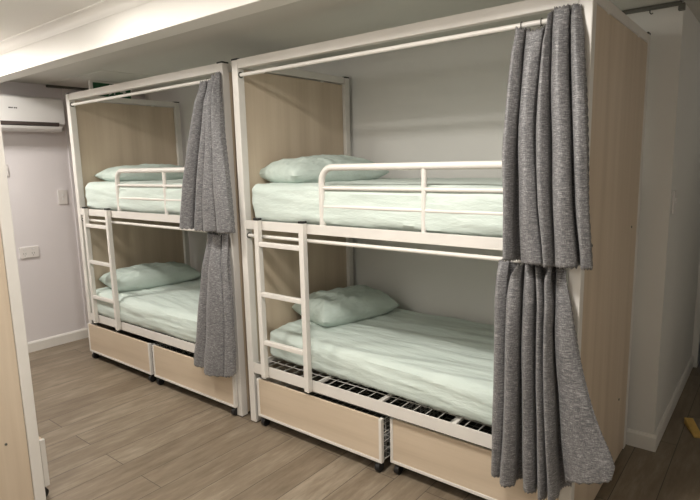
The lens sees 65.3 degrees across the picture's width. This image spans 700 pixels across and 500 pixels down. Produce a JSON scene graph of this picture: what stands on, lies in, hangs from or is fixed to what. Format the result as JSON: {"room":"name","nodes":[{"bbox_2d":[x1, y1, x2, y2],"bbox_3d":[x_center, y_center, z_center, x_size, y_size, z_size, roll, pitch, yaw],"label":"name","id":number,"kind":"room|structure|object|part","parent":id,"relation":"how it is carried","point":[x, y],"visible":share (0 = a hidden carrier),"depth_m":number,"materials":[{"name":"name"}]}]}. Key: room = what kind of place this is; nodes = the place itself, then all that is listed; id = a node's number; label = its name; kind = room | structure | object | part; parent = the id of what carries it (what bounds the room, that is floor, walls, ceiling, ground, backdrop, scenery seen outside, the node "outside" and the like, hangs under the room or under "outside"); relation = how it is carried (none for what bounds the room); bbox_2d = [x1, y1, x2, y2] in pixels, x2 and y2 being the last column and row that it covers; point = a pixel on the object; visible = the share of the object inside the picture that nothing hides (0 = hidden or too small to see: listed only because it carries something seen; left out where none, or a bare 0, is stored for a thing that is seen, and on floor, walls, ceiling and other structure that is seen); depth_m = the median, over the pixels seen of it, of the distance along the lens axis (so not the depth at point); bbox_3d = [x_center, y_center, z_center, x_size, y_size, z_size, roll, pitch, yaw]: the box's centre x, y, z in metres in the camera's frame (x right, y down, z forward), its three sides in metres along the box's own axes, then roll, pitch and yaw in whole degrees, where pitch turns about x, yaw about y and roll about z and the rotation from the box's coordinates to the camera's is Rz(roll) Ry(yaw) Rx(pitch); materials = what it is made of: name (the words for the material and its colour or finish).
{"room":"dormitory","nodes":[
{"label":"dormitory","id":0,"kind":"room"},
{"bbox_2d":[0,0,102,40],"bbox_3d":[-1.595,-1.135,1.422,6.000,0.100,2.810,6,12,38],"label":"ceiling","id":1,"kind":"structure","parent":0,"point":[16,16],"depth_m":3.09,"materials":[{"name":"paint"}]},
{"bbox_2d":[0,81,145,341],"bbox_3d":[-3.466,-0.251,4.110,0.100,2.600,4.600,6,12,38],"label":"wall","id":2,"kind":"structure","parent":0,"point":[37,163],"depth_m":4.94,"materials":[{"name":"paint"}]},
{"bbox_2d":[19,246,38,258],"bbox_3d":[-2.845,0.020,4.846,0.015,0.098,0.156,6,12,38],"label":"power outlet","id":3,"kind":"object","parent":2,"relation":"attached to","point":[33,251],"visible":1,"depth_m":4.84,"materials":[{"name":"plastic"}]},
{"bbox_2d":[0,94,64,132],"bbox_3d":[-2.869,-1.130,4.510,0.204,0.291,0.902,6,12,38],"label":"air conditioner","id":4,"kind":"object","parent":2,"relation":"attached to","point":[18,113],"visible":1,"depth_m":4.60,"materials":[{"name":"plastic"}]},
{"bbox_2d":[0,120,58,126],"bbox_3d":[-2.816,-1.034,4.466,0.050,0.044,0.832,6,12,38],"label":"vent","id":5,"kind":"object","parent":4,"relation":"attached to","point":[4,123],"depth_m":4.59,"materials":[{"name":"white plastic"}]},
{"bbox_2d":[27,328,88,352],"bbox_3d":[-3.399,0.991,4.266,0.015,0.094,4.380,6,12,38],"label":"baseboard","id":6,"kind":"structure","parent":2,"relation":"attached to","point":[48,342],"depth_m":5.09,"materials":[{"name":"paint"}]},
{"bbox_2d":[57,190,67,204],"bbox_3d":[-2.646,-0.488,5.033,0.014,0.132,0.084,6,12,38],"label":"light switch","id":7,"kind":"object","parent":2,"relation":"attached to","point":[62,194],"visible":1,"depth_m":5.03,"materials":[{"name":"plastic"}]},
{"bbox_2d":[62,89,88,327],"bbox_3d":[-2.571,-0.367,5.148,0.012,2.271,0.055,6,12,38],"label":"trim","id":8,"kind":"structure","parent":2,"relation":"attached to","point":[64,91],"depth_m":5.12,"materials":[{"name":"paint"}]},
{"bbox_2d":[0,0,152,54],"bbox_3d":[-0.740,-1.246,2.498,6.000,0.061,0.058,6,12,38],"label":"trim","id":9,"kind":"structure","parent":2,"relation":"attached to","point":[105,8],"depth_m":3.22,"materials":[{"name":"paint"}]},
{"bbox_2d":[47,70,193,91],"bbox_3d":[-2.026,-1.475,4.813,1.000,0.004,0.830,6,12,38],"label":"trim","id":10,"kind":"structure","parent":2,"relation":"attached to","point":[81,81],"depth_m":4.62,"materials":[{"name":"paint"}]},
{"bbox_2d":[0,0,300,82],"bbox_3d":[-0.684,-1.234,2.571,6.000,0.300,0.120,6,12,38],"label":"beam","id":11,"kind":"structure","parent":2,"relation":"attached to","point":[154,20],"depth_m":2.94,"materials":[{"name":"paint"}]},
{"bbox_2d":[9,0,699,93],"bbox_3d":[0.280,-1.415,3.778,6.000,0.100,2.990,6,12,38],"label":"ceiling","id":12,"kind":"structure","parent":0,"point":[303,22],"depth_m":3.13,"materials":[{"name":"paint"}]},
{"bbox_2d":[46,85,88,90],"bbox_3d":[-2.562,-1.482,4.996,0.029,0.021,0.410,6,12,38],"label":"ceiling track","id":13,"kind":"object","parent":12,"relation":"attached to","point":[48,86],"visible":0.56,"depth_m":4.96,"materials":[{"name":"metal"}]},
{"bbox_2d":[88,80,131,98],"bbox_3d":[-2.096,-1.404,4.785,0.032,0.132,0.380,6,12,38],"label":"exit sign","id":14,"kind":"object","parent":12,"relation":"attached to","point":[92,84],"visible":0.41,"depth_m":4.73,"materials":[{"name":"plastic"}]},
{"bbox_2d":[622,0,685,14],"bbox_3d":[1.518,-1.203,2.745,0.288,0.044,0.029,6,12,38],"label":"ceiling track","id":15,"kind":"object","parent":12,"relation":"attached to","point":[681,5],"visible":0.84,"depth_m":2.72,"materials":[{"name":"metal"}]},
{"bbox_2d":[29,337,699,499],"bbox_3d":[-0.200,1.114,3.496,6.200,0.050,7.320,6,12,38],"label":"floor","id":16,"kind":"structure","parent":0,"point":[109,431],"depth_m":3.10,"materials":[{"name":"wood"}]},
{"bbox_2d":[0,123,45,499],"bbox_3d":[-2.608,0.137,2.740,1.981,2.228,1.074,6,12,38],"label":"wooden panel","id":17,"kind":"object","parent":16,"relation":"on","point":[21,470],"visible":1,"depth_m":2.54,"materials":[{"name":"beige wood"}]},
{"bbox_3d":[-1.854,0.237,2.130,0.018,2.154,0.934,6,12,38],"label":"panel","id":18,"kind":"part","parent":17,"relation":"part of","materials":[{"name":"brown wood"}]},
{"bbox_2d":[39,437,49,495],"bbox_3d":[-2.139,1.107,2.673,0.945,0.312,0.862,6,12,38],"label":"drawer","id":19,"kind":"object","parent":16,"relation":"on","point":[41,440],"visible":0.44,"depth_m":2.70,"materials":[{"name":"metal"}]},
{"bbox_2d":[87,322,193,381],"bbox_3d":[-1.612,0.762,4.747,0.945,0.312,0.862,6,12,38],"label":"drawer","id":20,"kind":"object","parent":16,"relation":"on","point":[136,352],"visible":0.49,"depth_m":4.41,"materials":[{"name":"wood"}]},
{"bbox_3d":[-1.873,0.781,4.416,0.913,0.228,0.015,6,12,38],"label":"panel","id":21,"kind":"part","parent":20,"relation":"part of","materials":[{"name":"brown wood"}]},
{"bbox_3d":[-1.872,0.788,4.418,0.945,0.246,0.024,6,12,38],"label":"frame","id":22,"kind":"part","parent":20,"relation":"part of","materials":[{"name":"white metal"}]},
{"bbox_2d":[152,338,237,415],"bbox_3d":[-0.844,0.841,4.145,0.931,0.312,0.862,6,12,38],"label":"drawer","id":23,"kind":"object","parent":16,"relation":"on","point":[179,369],"visible":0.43,"depth_m":3.81,"materials":[{"name":"wood"}]},
{"bbox_2d":[65,61,334,416],"bbox_3d":[-1.193,-0.159,4.376,1.981,2.228,1.074,6,12,38],"label":"bunk bed","id":24,"kind":"object","parent":16,"relation":"on","point":[103,136],"visible":0.48,"depth_m":4.56,"materials":[{"name":"white metal"}]},
{"bbox_3d":[-2.246,-0.169,4.602,0.050,2.217,0.050,6,12,38],"label":"post","id":25,"kind":"part","parent":24,"relation":"part of","materials":[{"name":"white metal"}]},
{"bbox_3d":[-1.965,-1.311,4.812,0.042,0.043,0.938,6,12,38],"label":"rail","id":26,"kind":"part","parent":24,"relation":"part of","materials":[{"name":"white metal"}]},
{"bbox_3d":[-1.947,-0.221,4.993,0.018,2.154,0.934,6,12,38],"label":"panel","id":27,"kind":"part","parent":24,"relation":"part of","materials":[{"name":"brown wood"}]},
{"bbox_3d":[-1.496,-0.246,3.979,1.880,0.053,0.035,6,12,38],"label":"rail","id":28,"kind":"part","parent":24,"relation":"part of","materials":[{"name":"white metal"}]},
{"bbox_2d":[85,179,182,214],"bbox_3d":[-1.164,-0.437,4.327,1.849,0.238,1.027,6,12,38],"label":"mattress","id":29,"kind":"object","parent":24,"relation":"on","point":[99,195],"visible":0.33,"depth_m":4.06,"materials":[{"name":"green fabric"}]},
{"bbox_2d":[94,164,183,181],"bbox_3d":[-1.754,-0.679,4.744,0.760,0.144,0.440,-10,14,-44],"label":"pillow","id":30,"kind":"object","parent":29,"relation":"on","point":[108,174],"visible":0.73,"depth_m":4.56,"materials":[{"name":"green fabric"}]},
{"bbox_3d":[-1.514,-1.101,3.845,1.888,0.021,0.021,6,12,38],"label":"curtain rod","id":31,"kind":"part","parent":24,"relation":"part of","materials":[{"name":"white metal"}]},
{"bbox_3d":[-1.515,-1.161,3.835,1.880,0.051,0.040,6,12,38],"label":"rail","id":32,"kind":"part","parent":24,"relation":"part of","materials":[{"name":"white metal"}]},
{"bbox_3d":[-1.476,0.641,4.122,1.880,0.067,0.035,6,12,38],"label":"rail","id":33,"kind":"part","parent":24,"relation":"part of","materials":[{"name":"white metal"}]},
{"bbox_2d":[96,276,200,342],"bbox_3d":[-1.171,0.447,4.479,1.899,0.224,1.036,6,12,38],"label":"mattress","id":34,"kind":"object","parent":24,"relation":"on","point":[172,310],"visible":0.43,"depth_m":4.21,"materials":[{"name":"green fabric"}]},
{"bbox_2d":[99,261,200,291],"bbox_3d":[-1.763,0.209,4.833,0.780,0.181,0.420,-9,12,-39],"label":"pillow","id":35,"kind":"object","parent":34,"relation":"on","point":[145,275],"visible":0.93,"depth_m":4.69,"materials":[{"name":"green fabric"}]},
{"bbox_3d":[-1.492,-0.180,3.993,1.888,0.021,0.021,6,12,38],"label":"curtain rod","id":36,"kind":"part","parent":24,"relation":"part of","materials":[{"name":"white metal"}]},
{"bbox_3d":[-1.634,-0.306,5.366,0.050,2.217,0.050,6,12,38],"label":"post","id":37,"kind":"part","parent":24,"relation":"part of","materials":[{"name":"white metal"}]},
{"bbox_2d":[180,72,234,233],"bbox_3d":[-0.873,-0.586,3.326,0.482,0.947,0.189,6,12,38],"label":"curtain","id":38,"kind":"object","parent":24,"relation":"hanging from","point":[206,198],"visible":1,"depth_m":3.27,"materials":[{"name":"fabric"}]},
{"bbox_2d":[194,232,235,377],"bbox_3d":[-0.872,0.337,3.488,0.413,0.920,0.184,6,12,38],"label":"curtain","id":39,"kind":"object","parent":24,"relation":"hanging from","point":[215,345],"visible":0.99,"depth_m":3.41,"materials":[{"name":"fabric"}]},
{"bbox_3d":[-0.731,-0.013,3.416,0.050,2.217,0.050,6,12,38],"label":"post","id":40,"kind":"part","parent":24,"relation":"part of","materials":[{"name":"white metal"}]},
{"bbox_3d":[-0.414,-0.064,3.792,0.018,2.154,0.934,6,12,38],"label":"panel","id":41,"kind":"part","parent":24,"relation":"part of","materials":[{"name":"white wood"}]},
{"bbox_3d":[-0.450,-1.156,3.625,0.042,0.043,0.938,6,12,38],"label":"rail","id":42,"kind":"part","parent":24,"relation":"part of","materials":[{"name":"white metal"}]},
{"bbox_2d":[256,364,450,471],"bbox_3d":[0.059,0.930,3.458,0.945,0.312,0.862,6,12,38],"label":"drawer","id":43,"kind":"object","parent":16,"relation":"on","point":[364,432],"visible":0.51,"depth_m":3.14,"materials":[{"name":"brown wood"}]},
{"bbox_3d":[-0.202,0.949,3.127,0.913,0.228,0.015,6,12,38],"label":"panel","id":44,"kind":"part","parent":43,"relation":"part of","materials":[{"name":"brown wood"}]},
{"bbox_3d":[-0.201,0.956,3.129,0.945,0.246,0.024,6,12,38],"label":"frame","id":45,"kind":"part","parent":43,"relation":"part of","materials":[{"name":"white metal"}]},
{"bbox_2d":[304,377,444,458],"bbox_3d":[0.067,1.012,3.479,0.925,0.006,0.829,6,12,38],"label":"tray","id":46,"kind":"object","parent":16,"relation":"on","point":[377,396],"depth_m":3.57,"materials":[{"name":"metal"}]},
{"bbox_2d":[231,0,650,499],"bbox_3d":[0.425,0.008,3.108,1.981,2.228,1.074,6,12,38],"label":"bunk bed","id":47,"kind":"object","parent":16,"relation":"on","point":[277,117],"visible":0.67,"depth_m":2.74,"materials":[{"name":"white metal"}]},
{"bbox_3d":[-0.627,-0.003,3.334,0.050,2.217,0.050,6,12,38],"label":"post","id":48,"kind":"part","parent":47,"relation":"part of","materials":[{"name":"white metal"}]},
{"bbox_3d":[-0.295,0.663,3.827,0.020,0.040,0.938,6,12,38],"label":"rail","id":49,"kind":"part","parent":47,"relation":"part of","materials":[{"name":"white metal"}]},
{"bbox_3d":[-0.346,-1.145,3.543,0.042,0.043,0.938,6,12,38],"label":"rail","id":50,"kind":"part","parent":47,"relation":"part of","materials":[{"name":"white metal"}]},
{"bbox_3d":[-0.328,-0.055,3.725,0.018,2.154,0.934,6,12,38],"label":"panel","id":51,"kind":"part","parent":47,"relation":"part of","materials":[{"name":"brown wood"}]},
{"bbox_3d":[-0.015,-0.140,4.098,0.050,2.217,0.050,6,12,38],"label":"post","id":52,"kind":"part","parent":47,"relation":"part of","materials":[{"name":"white metal"}]},
{"bbox_3d":[0.143,0.807,2.854,1.880,0.067,0.035,6,12,38],"label":"rail","id":53,"kind":"part","parent":47,"relation":"part of","materials":[{"name":"white metal"}]},
{"bbox_3d":[0.123,-0.080,2.711,1.880,0.053,0.035,6,12,38],"label":"rail","id":54,"kind":"part","parent":47,"relation":"part of","materials":[{"name":"white metal"}]},
{"bbox_2d":[252,178,502,237],"bbox_3d":[0.443,-0.272,3.067,1.880,0.239,1.027,6,12,38],"label":"mattress","id":55,"kind":"object","parent":47,"relation":"on","point":[272,202],"visible":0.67,"depth_m":2.69,"materials":[{"name":"green fabric"}]},
{"bbox_2d":[259,154,388,182],"bbox_3d":[-0.169,-0.519,3.449,0.740,0.168,0.440,-9,14,-39],"label":"pillow","id":56,"kind":"object","parent":55,"relation":"on","point":[307,169],"visible":0.8,"depth_m":3.26,"materials":[{"name":"green fabric"}]},
{"bbox_2d":[270,308,493,424],"bbox_3d":[0.463,0.615,3.232,1.900,0.212,0.982,6,12,38],"label":"mattress","id":57,"kind":"object","parent":47,"relation":"on","point":[442,363],"visible":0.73,"depth_m":3.04,"materials":[{"name":"green fabric"}]},
{"bbox_2d":[292,285,398,326],"bbox_3d":[-0.031,0.356,3.716,0.630,0.185,0.400,-8,11,-36],"label":"pillow","id":58,"kind":"object","parent":57,"relation":"on","point":[337,306],"visible":0.94,"depth_m":3.58,"materials":[{"name":"green fabric"}]},
{"bbox_3d":[0.105,-0.935,2.576,1.888,0.021,0.021,6,12,38],"label":"curtain rod","id":59,"kind":"part","parent":47,"relation":"part of","materials":[{"name":"white metal"}]},
{"bbox_3d":[0.126,-0.014,2.724,1.888,0.021,0.021,6,12,38],"label":"curtain rod","id":60,"kind":"part","parent":47,"relation":"part of","materials":[{"name":"white metal"}]},
{"bbox_3d":[0.103,-0.995,2.567,1.880,0.051,0.040,6,12,38],"label":"rail","id":61,"kind":"part","parent":47,"relation":"part of","materials":[{"name":"white metal"}]},
{"bbox_2d":[502,3,592,270],"bbox_3d":[0.757,-0.419,2.063,0.356,0.968,0.159,6,12,38],"label":"curtain","id":62,"kind":"object","parent":47,"relation":"hanging from","point":[546,215],"visible":1,"depth_m":2.04,"materials":[{"name":"fabric"}]},
{"bbox_2d":[491,258,614,499],"bbox_3d":[0.808,0.533,2.185,0.503,0.970,0.176,6,12,38],"label":"curtain","id":63,"kind":"object","parent":47,"relation":"hanging from","point":[546,433],"visible":0.98,"depth_m":2.19,"materials":[{"name":"fabric"}]},
{"bbox_3d":[0.887,0.153,2.148,0.050,2.217,0.050,6,12,38],"label":"post","id":64,"kind":"part","parent":47,"relation":"part of","materials":[{"name":"white metal"}]},
{"bbox_3d":[1.205,0.103,2.524,0.018,2.154,0.934,6,12,38],"label":"panel","id":65,"kind":"part","parent":47,"relation":"part of","materials":[{"name":"brown wood"}]},
{"bbox_3d":[1.169,-0.990,2.357,0.042,0.043,0.938,6,12,38],"label":"rail","id":66,"kind":"part","parent":47,"relation":"part of","materials":[{"name":"white metal"}]},
{"bbox_3d":[1.500,0.016,2.911,0.050,2.217,0.050,6,12,38],"label":"post","id":67,"kind":"part","parent":47,"relation":"part of","materials":[{"name":"beige wood"}]},
{"bbox_2d":[398,402,491,446],"bbox_3d":[0.833,0.967,2.912,0.890,0.230,0.838,6,12,38],"label":"frame","id":68,"kind":"object","parent":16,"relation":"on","point":[473,425],"depth_m":3.17,"materials":[{"name":"white metal"}]},
{"bbox_2d":[432,415,491,449],"bbox_3d":[0.834,1.083,2.929,0.874,0.006,0.829,6,12,38],"label":"tray","id":69,"kind":"object","parent":16,"relation":"on","point":[473,425],"depth_m":3.21,"materials":[{"name":"metal"}]},
{"bbox_2d":[390,402,558,499],"bbox_3d":[0.827,1.001,2.908,0.893,0.312,0.862,6,12,38],"label":"drawer","id":70,"kind":"object","parent":16,"relation":"on","point":[464,465],"visible":0.25,"depth_m":2.65,"materials":[{"name":"wood"}]},
{"bbox_3d":[0.566,1.026,2.579,0.893,0.246,0.024,6,12,38],"label":"frame","id":71,"kind":"part","parent":70,"relation":"part of","materials":[{"name":"white metal"}]},
{"bbox_2d":[684,417,699,437],"bbox_3d":[2.045,1.057,3.249,0.048,0.036,0.190,1,9,15],"label":"wedge","id":72,"kind":"object","parent":16,"relation":"on","point":[690,423],"visible":1,"depth_m":3.25,"materials":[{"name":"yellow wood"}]},
{"bbox_2d":[145,1,687,434],"bbox_3d":[-0.172,-0.366,4.347,4.760,2.600,0.120,6,12,38],"label":"wall","id":73,"kind":"structure","parent":0,"point":[445,101],"depth_m":3.51,"materials":[{"name":"paint"}]},
{"bbox_2d":[626,428,656,451],"bbox_3d":[-0.173,0.881,4.485,4.760,0.094,0.015,6,12,38],"label":"baseboard","id":74,"kind":"structure","parent":73,"relation":"attached to","point":[635,438],"depth_m":3.06,"materials":[{"name":"paint"}]},
{"bbox_2d":[658,7,699,424],"bbox_3d":[2.125,-0.286,3.516,0.120,2.600,1.420,6,12,38],"label":"wall","id":75,"kind":"structure","parent":0,"point":[685,237],"depth_m":3.28,"materials":[{"name":"paint"}]},
{"bbox_2d":[654,355,693,449],"bbox_3d":[2.170,0.965,3.627,0.015,0.094,1.540,6,12,38],"label":"baseboard","id":76,"kind":"structure","parent":75,"relation":"attached to","point":[660,430],"depth_m":3.48,"materials":[{"name":"paint"}]},
{"bbox_2d":[671,191,676,213],"bbox_3d":[1.725,-0.253,2.899,0.016,0.120,0.080,6,12,38],"label":"light switch","id":77,"kind":"object","parent":75,"relation":"attached to","point":[674,198],"visible":1,"depth_m":2.88,"materials":[{"name":"plastic"}]},
{"bbox_2d":[692,257,699,367],"bbox_3d":[3.083,-0.341,3.723,1.360,2.600,0.100,6,12,38],"label":"wall","id":78,"kind":"structure","parent":0,"point":[696,334],"depth_m":4.17,"materials":[{"name":"paint"}]}
]}

